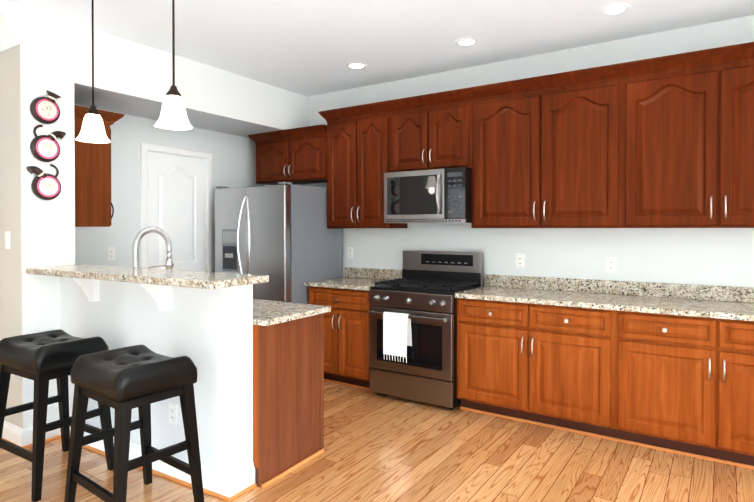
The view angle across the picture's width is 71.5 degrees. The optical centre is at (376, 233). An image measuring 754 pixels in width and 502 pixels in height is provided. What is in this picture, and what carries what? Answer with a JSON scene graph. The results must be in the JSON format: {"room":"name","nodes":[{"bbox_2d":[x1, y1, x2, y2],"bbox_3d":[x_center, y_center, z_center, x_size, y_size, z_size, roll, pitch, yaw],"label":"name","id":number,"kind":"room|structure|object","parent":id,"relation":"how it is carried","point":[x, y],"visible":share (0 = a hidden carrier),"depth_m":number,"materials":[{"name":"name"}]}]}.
{"room":"kitchen","nodes":[
{"label":"kitchen","id":0,"kind":"room"},
{"bbox_2d":[0,6,74,428],"bbox_3d":[-3.674,-0.049,4.471,3.600,2.820,0.330,0,1,34],"label":"wall","id":1,"kind":"structure","parent":0,"point":[37,61],"depth_m":3.44,"materials":[{"name":"beige paint"}]},
{"bbox_2d":[5,231,10,248],"bbox_3d":[-2.427,0.041,3.439,0.070,0.114,0.010,0,1,34],"label":"light switch","id":2,"kind":"object","parent":1,"relation":"attached to","point":[7,240],"visible":1,"depth_m":3.43,"materials":[{"name":"white plastic"}]},
{"bbox_2d":[0,0,19,51],"bbox_3d":[-3.807,-1.337,4.258,3.600,0.240,0.152,0,1,34],"label":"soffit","id":3,"kind":"structure","parent":1,"relation":"attached to","point":[9,25],"depth_m":3.31,"materials":[{"name":"white paint"}]},
{"bbox_2d":[2,420,26,448],"bbox_3d":[-3.762,1.300,4.327,3.628,0.125,0.028,0,1,34],"label":"baseboard","id":4,"kind":"structure","parent":1,"relation":"attached to","point":[12,433],"depth_m":3.38,"materials":[{"name":"white wood"}]},
{"bbox_2d":[26,164,60,199],"bbox_3d":[-2.173,-0.341,3.423,0.057,0.240,0.207,0,1,34],"label":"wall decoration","id":5,"kind":"object","parent":1,"relation":"attached to","point":[45,186],"visible":1,"depth_m":3.41,"materials":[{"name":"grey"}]},
{"bbox_2d":[30,91,60,123],"bbox_3d":[-2.149,-0.829,3.415,0.100,0.215,0.176,0,1,34],"label":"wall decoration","id":6,"kind":"object","parent":1,"relation":"attached to","point":[44,110],"visible":1,"depth_m":3.41,"materials":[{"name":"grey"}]},
{"bbox_2d":[30,125,65,161],"bbox_3d":[-2.159,-0.591,3.442,0.057,0.240,0.207,0,1,34],"label":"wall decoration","id":7,"kind":"object","parent":1,"relation":"attached to","point":[44,148],"visible":1,"depth_m":3.41,"materials":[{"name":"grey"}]},
{"bbox_2d":[74,105,124,226],"bbox_3d":[-2.251,-0.472,3.937,0.653,0.836,0.358,0,1,34],"label":"upper cabinet","id":8,"kind":"object","parent":1,"relation":"attached to","point":[93,204],"visible":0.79,"depth_m":3.77,"materials":[{"name":"brown wood"}]},
{"bbox_2d":[60,277,252,474],"bbox_3d":[-1.408,0.814,3.199,1.606,1.118,0.245,0,1,34],"label":"wall","id":9,"kind":"structure","parent":0,"point":[209,332],"depth_m":2.85,"materials":[{"name":"white paint"}]},
{"bbox_2d":[73,278,99,301],"bbox_3d":[-1.885,0.338,3.353,0.302,0.168,0.061,0,1,34],"label":"corbel","id":10,"kind":"object","parent":9,"relation":"attached to","point":[90,288],"visible":0.77,"depth_m":3.28,"materials":[{"name":"white wood"}]},
{"bbox_2d":[51,418,239,501],"bbox_3d":[-1.446,1.311,3.114,1.627,0.125,0.150,0,1,34],"label":"baseboard","id":11,"kind":"structure","parent":9,"relation":"attached to","point":[227,487],"depth_m":2.86,"materials":[{"name":"white wood"}]},
{"bbox_2d":[26,264,268,288],"bbox_3d":[-1.410,0.238,3.073,1.714,0.037,0.479,0,1,34],"label":"bar","id":12,"kind":"object","parent":9,"relation":"on","point":[192,279],"visible":1,"depth_m":2.85,"materials":[{"name":"stone"}]},
{"bbox_2d":[140,283,171,310],"bbox_3d":[-1.293,0.341,2.998,0.302,0.168,0.061,0,1,34],"label":"corbel","id":13,"kind":"object","parent":9,"relation":"attached to","point":[161,295],"visible":0.77,"depth_m":2.93,"materials":[{"name":"white wood"}]},
{"bbox_2d":[169,403,176,424],"bbox_3d":[-1.145,1.010,2.940,0.070,0.114,0.010,0,1,34],"label":"outlet","id":14,"kind":"object","parent":9,"relation":"attached to","point":[172,413],"visible":1,"depth_m":2.94,"materials":[{"name":"white plastic"}]},
{"bbox_2d":[74,104,263,271],"bbox_3d":[-2.005,-0.054,5.013,0.120,2.820,2.420,0,1,34],"label":"wall","id":15,"kind":"structure","parent":0,"point":[233,161],"depth_m":4.67,"materials":[{"name":"white paint"}]},
{"bbox_2d":[107,247,114,260],"bbox_3d":[-2.277,0.171,4.488,0.008,0.114,0.070,0,1,34],"label":"electrical outlet","id":16,"kind":"object","parent":15,"relation":"attached to","point":[110,253],"visible":1,"depth_m":4.48,"materials":[{"name":"white plastic"}]},
{"bbox_2d":[140,142,212,271],"bbox_3d":[-1.924,0.264,5.058,0.069,2.184,0.788,0,1,34],"label":"door","id":17,"kind":"structure","parent":15,"relation":"attached to","point":[177,198],"depth_m":5.05,"materials":[{"name":"white wood"}]},
{"bbox_2d":[0,381,753,501],"bbox_3d":[-1.418,1.422,2.188,10.140,0.080,6.740,0,1,34],"label":"floor","id":18,"kind":"structure","parent":0,"point":[383,448],"depth_m":3.07,"materials":[{"name":"brown wood"}]},
{"bbox_2d":[0,329,113,501],"bbox_3d":[-1.866,0.983,3.009,0.541,0.784,0.460,0,1,34],"label":"stool","id":19,"kind":"object","parent":18,"relation":"on","point":[41,359],"visible":0.98,"depth_m":2.88,"materials":[{"name":"black leather"}]},
{"bbox_2d":[64,344,203,501],"bbox_3d":[-1.194,0.987,2.575,0.526,0.784,0.442,0,1,38],"label":"stool","id":20,"kind":"object","parent":18,"relation":"on","point":[123,382],"visible":1,"depth_m":2.51,"materials":[{"name":"black leather"}]},
{"bbox_2d":[215,182,341,303],"bbox_3d":[-0.989,0.446,5.194,0.938,1.818,0.901,0,1,34],"label":"fridge","id":21,"kind":"object","parent":18,"relation":"on","point":[284,238],"visible":0.6,"depth_m":4.83,"materials":[{"name":"grey metal"}]},
{"bbox_2d":[253,313,323,487],"bbox_3d":[-1.445,0.929,3.653,2.295,0.880,0.672,0,1,34],"label":"base cabinet","id":22,"kind":"object","parent":18,"relation":"on","point":[288,396],"visible":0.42,"depth_m":3.02,"materials":[{"name":"brown wood"}]},
{"bbox_2d":[253,299,330,325],"bbox_3d":[-1.427,0.471,3.651,2.325,0.035,0.695,0,1,34],"label":"countertop","id":23,"kind":"structure","parent":22,"relation":"on","point":[267,312],"depth_m":3.13,"materials":[{"name":"stone"}]},
{"bbox_2d":[132,226,173,268],"bbox_3d":[-1.549,0.200,3.667,0.136,0.507,0.322,0,1,34],"label":"faucet","id":24,"kind":"object","parent":23,"relation":"on","point":[168,264],"visible":0.81,"depth_m":3.68,"materials":[{"name":"silver metal"}]},
{"bbox_2d":[308,286,370,389],"bbox_3d":[-0.191,0.917,4.881,0.718,0.880,0.644,0,1,34],"label":"base cabinet","id":25,"kind":"object","parent":18,"relation":"on","point":[346,340],"visible":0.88,"depth_m":4.61,"materials":[{"name":"brown wood"}]},
{"bbox_2d":[304,267,401,290],"bbox_3d":[-0.193,0.410,4.884,0.724,0.135,0.633,0,1,34],"label":"countertop","id":26,"kind":"structure","parent":25,"relation":"on","point":[364,279],"depth_m":4.99,"materials":[{"name":"stone"}]},
{"bbox_2d":[368,250,483,409],"bbox_3d":[0.400,0.759,4.413,0.768,1.205,0.711,0,1,34],"label":"range","id":27,"kind":"object","parent":18,"relation":"on","point":[412,312],"visible":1,"depth_m":4.19,"materials":[{"name":"grey metal"}]},
{"bbox_2d":[457,298,616,440],"bbox_3d":[1.236,0.926,3.955,1.118,0.880,0.608,0,1,34],"label":"base cabinet","id":28,"kind":"object","parent":18,"relation":"on","point":[551,366],"depth_m":3.67,"materials":[{"name":"brown wood"}]},
{"bbox_2d":[455,274,753,320],"bbox_3d":[2.163,0.424,3.319,3.356,0.135,0.633,0,1,34],"label":"countertop","id":29,"kind":"structure","parent":28,"relation":"on","point":[722,302],"depth_m":3.69,"materials":[{"name":"stone"}]},
{"bbox_2d":[617,311,753,468],"bbox_3d":[2.169,0.932,3.336,1.120,0.880,0.608,0,1,34],"label":"base cabinet","id":30,"kind":"object","parent":18,"relation":"on","point":[679,384],"depth_m":3.17,"materials":[{"name":"brown wood"}]},
{"bbox_2d":[3,0,753,96],"bbox_3d":[-1.418,-1.477,2.161,10.140,0.080,6.740,0,1,34],"label":"ceiling","id":31,"kind":"structure","parent":0,"point":[307,48],"depth_m":3.70,"materials":[{"name":"white paint"}]},
{"bbox_2d":[75,0,109,142],"bbox_3d":[-1.700,-1.001,3.133,0.186,0.888,0.186,0,1,34],"label":"pendant light","id":32,"kind":"object","parent":31,"relation":"hanging from","point":[92,130],"visible":1,"depth_m":3.11,"materials":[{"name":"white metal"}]},
{"bbox_2d":[154,0,192,129],"bbox_3d":[-1.050,-0.997,2.701,0.186,0.888,0.186,0,1,34],"label":"pendant light","id":33,"kind":"object","parent":31,"relation":"hanging from","point":[173,115],"visible":1,"depth_m":2.68,"materials":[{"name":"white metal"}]},
{"bbox_2d":[74,23,307,137],"bbox_3d":[-1.685,-1.257,4.789,0.650,0.410,2.420,0,1,34],"label":"soffit","id":34,"kind":"structure","parent":31,"relation":"attached to","point":[132,78],"depth_m":4.35,"materials":[{"name":"white paint"}]},
{"bbox_2d":[346,62,366,68],"bbox_3d":[-0.177,-1.455,4.536,0.184,0.007,0.184,0,1,34],"label":"recessed light","id":35,"kind":"object","parent":31,"relation":"in","point":[356,65],"visible":0.98,"depth_m":4.53,"materials":[{"name":"white"}]},
{"bbox_2d":[454,37,478,46],"bbox_3d":[0.678,-1.450,3.962,0.184,0.007,0.184,0,1,34],"label":"recessed light","id":36,"kind":"object","parent":31,"relation":"in","point":[467,41],"visible":1,"depth_m":3.95,"materials":[{"name":"white"}]},
{"bbox_2d":[600,3,630,15],"bbox_3d":[1.539,-1.444,3.378,0.184,0.007,0.184,0,1,34],"label":"recessed light","id":37,"kind":"object","parent":31,"relation":"in","point":[615,9],"visible":1,"depth_m":3.37,"materials":[{"name":"white"}]},
{"bbox_2d":[264,15,753,286],"bbox_3d":[1.642,-0.045,4.115,7.190,2.820,0.120,0,1,34],"label":"wall","id":38,"kind":"structure","parent":0,"point":[712,256],"depth_m":4.11,"materials":[{"name":"white paint"}]},
{"bbox_2d":[248,124,326,184],"bbox_3d":[-0.848,-0.797,5.467,1.038,0.517,0.368,0,1,34],"label":"upper cabinet","id":39,"kind":"object","parent":38,"relation":"attached to","point":[296,156],"visible":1,"depth_m":5.31,"materials":[{"name":"brown wood"}]},
{"bbox_2d":[347,247,352,258],"bbox_3d":[-0.272,0.194,5.311,0.070,0.114,0.008,0,1,34],"label":"electrical outlet","id":40,"kind":"object","parent":38,"relation":"attached to","point":[349,252],"visible":1,"depth_m":5.31,"materials":[{"name":"white plastic"}]},
{"bbox_2d":[322,100,406,227],"bbox_3d":[-0.103,-0.616,4.998,0.720,1.125,0.328,0,1,34],"label":"upper cabinet","id":41,"kind":"object","parent":38,"relation":"attached to","point":[358,137],"depth_m":4.85,"materials":[{"name":"brown wood"}]},
{"bbox_2d":[390,87,469,171],"bbox_3d":[0.522,-0.857,4.581,0.780,0.635,0.328,0,1,34],"label":"upper cabinet","id":42,"kind":"object","parent":38,"relation":"attached to","point":[428,131],"depth_m":4.42,"materials":[{"name":"brown wood"}]},
{"bbox_2d":[384,167,471,222],"bbox_3d":[0.481,-0.314,4.524,0.770,0.440,0.476,0,1,34],"label":"microwave","id":43,"kind":"object","parent":42,"relation":"attached to","point":[433,196],"visible":1,"depth_m":4.34,"materials":[{"name":"grey metal"}]},
{"bbox_2d":[516,254,523,267],"bbox_3d":[1.185,0.223,4.343,0.070,0.114,0.008,0,1,34],"label":"electrical outlet","id":44,"kind":"object","parent":38,"relation":"attached to","point":[519,260],"visible":1,"depth_m":4.34,"materials":[{"name":"white plastic"}]},
{"bbox_2d":[470,62,625,227],"bbox_3d":[1.313,-0.607,4.058,1.120,1.125,0.328,0,1,34],"label":"upper cabinet","id":45,"kind":"object","parent":38,"relation":"attached to","point":[546,150],"depth_m":3.88,"materials":[{"name":"brown wood"}]},
{"bbox_2d":[606,257,615,272],"bbox_3d":[1.768,0.236,3.956,0.070,0.114,0.008,0,1,34],"label":"electrical outlet","id":46,"kind":"object","parent":38,"relation":"attached to","point":[610,265],"visible":1,"depth_m":3.96,"materials":[{"name":"white plastic"}]},
{"bbox_2d":[622,42,753,227],"bbox_3d":[2.246,-0.601,3.438,1.120,1.125,0.328,0,1,34],"label":"upper cabinet","id":47,"kind":"object","parent":38,"relation":"attached to","point":[663,142],"depth_m":3.39,"materials":[{"name":"brown wood"}]}
]}

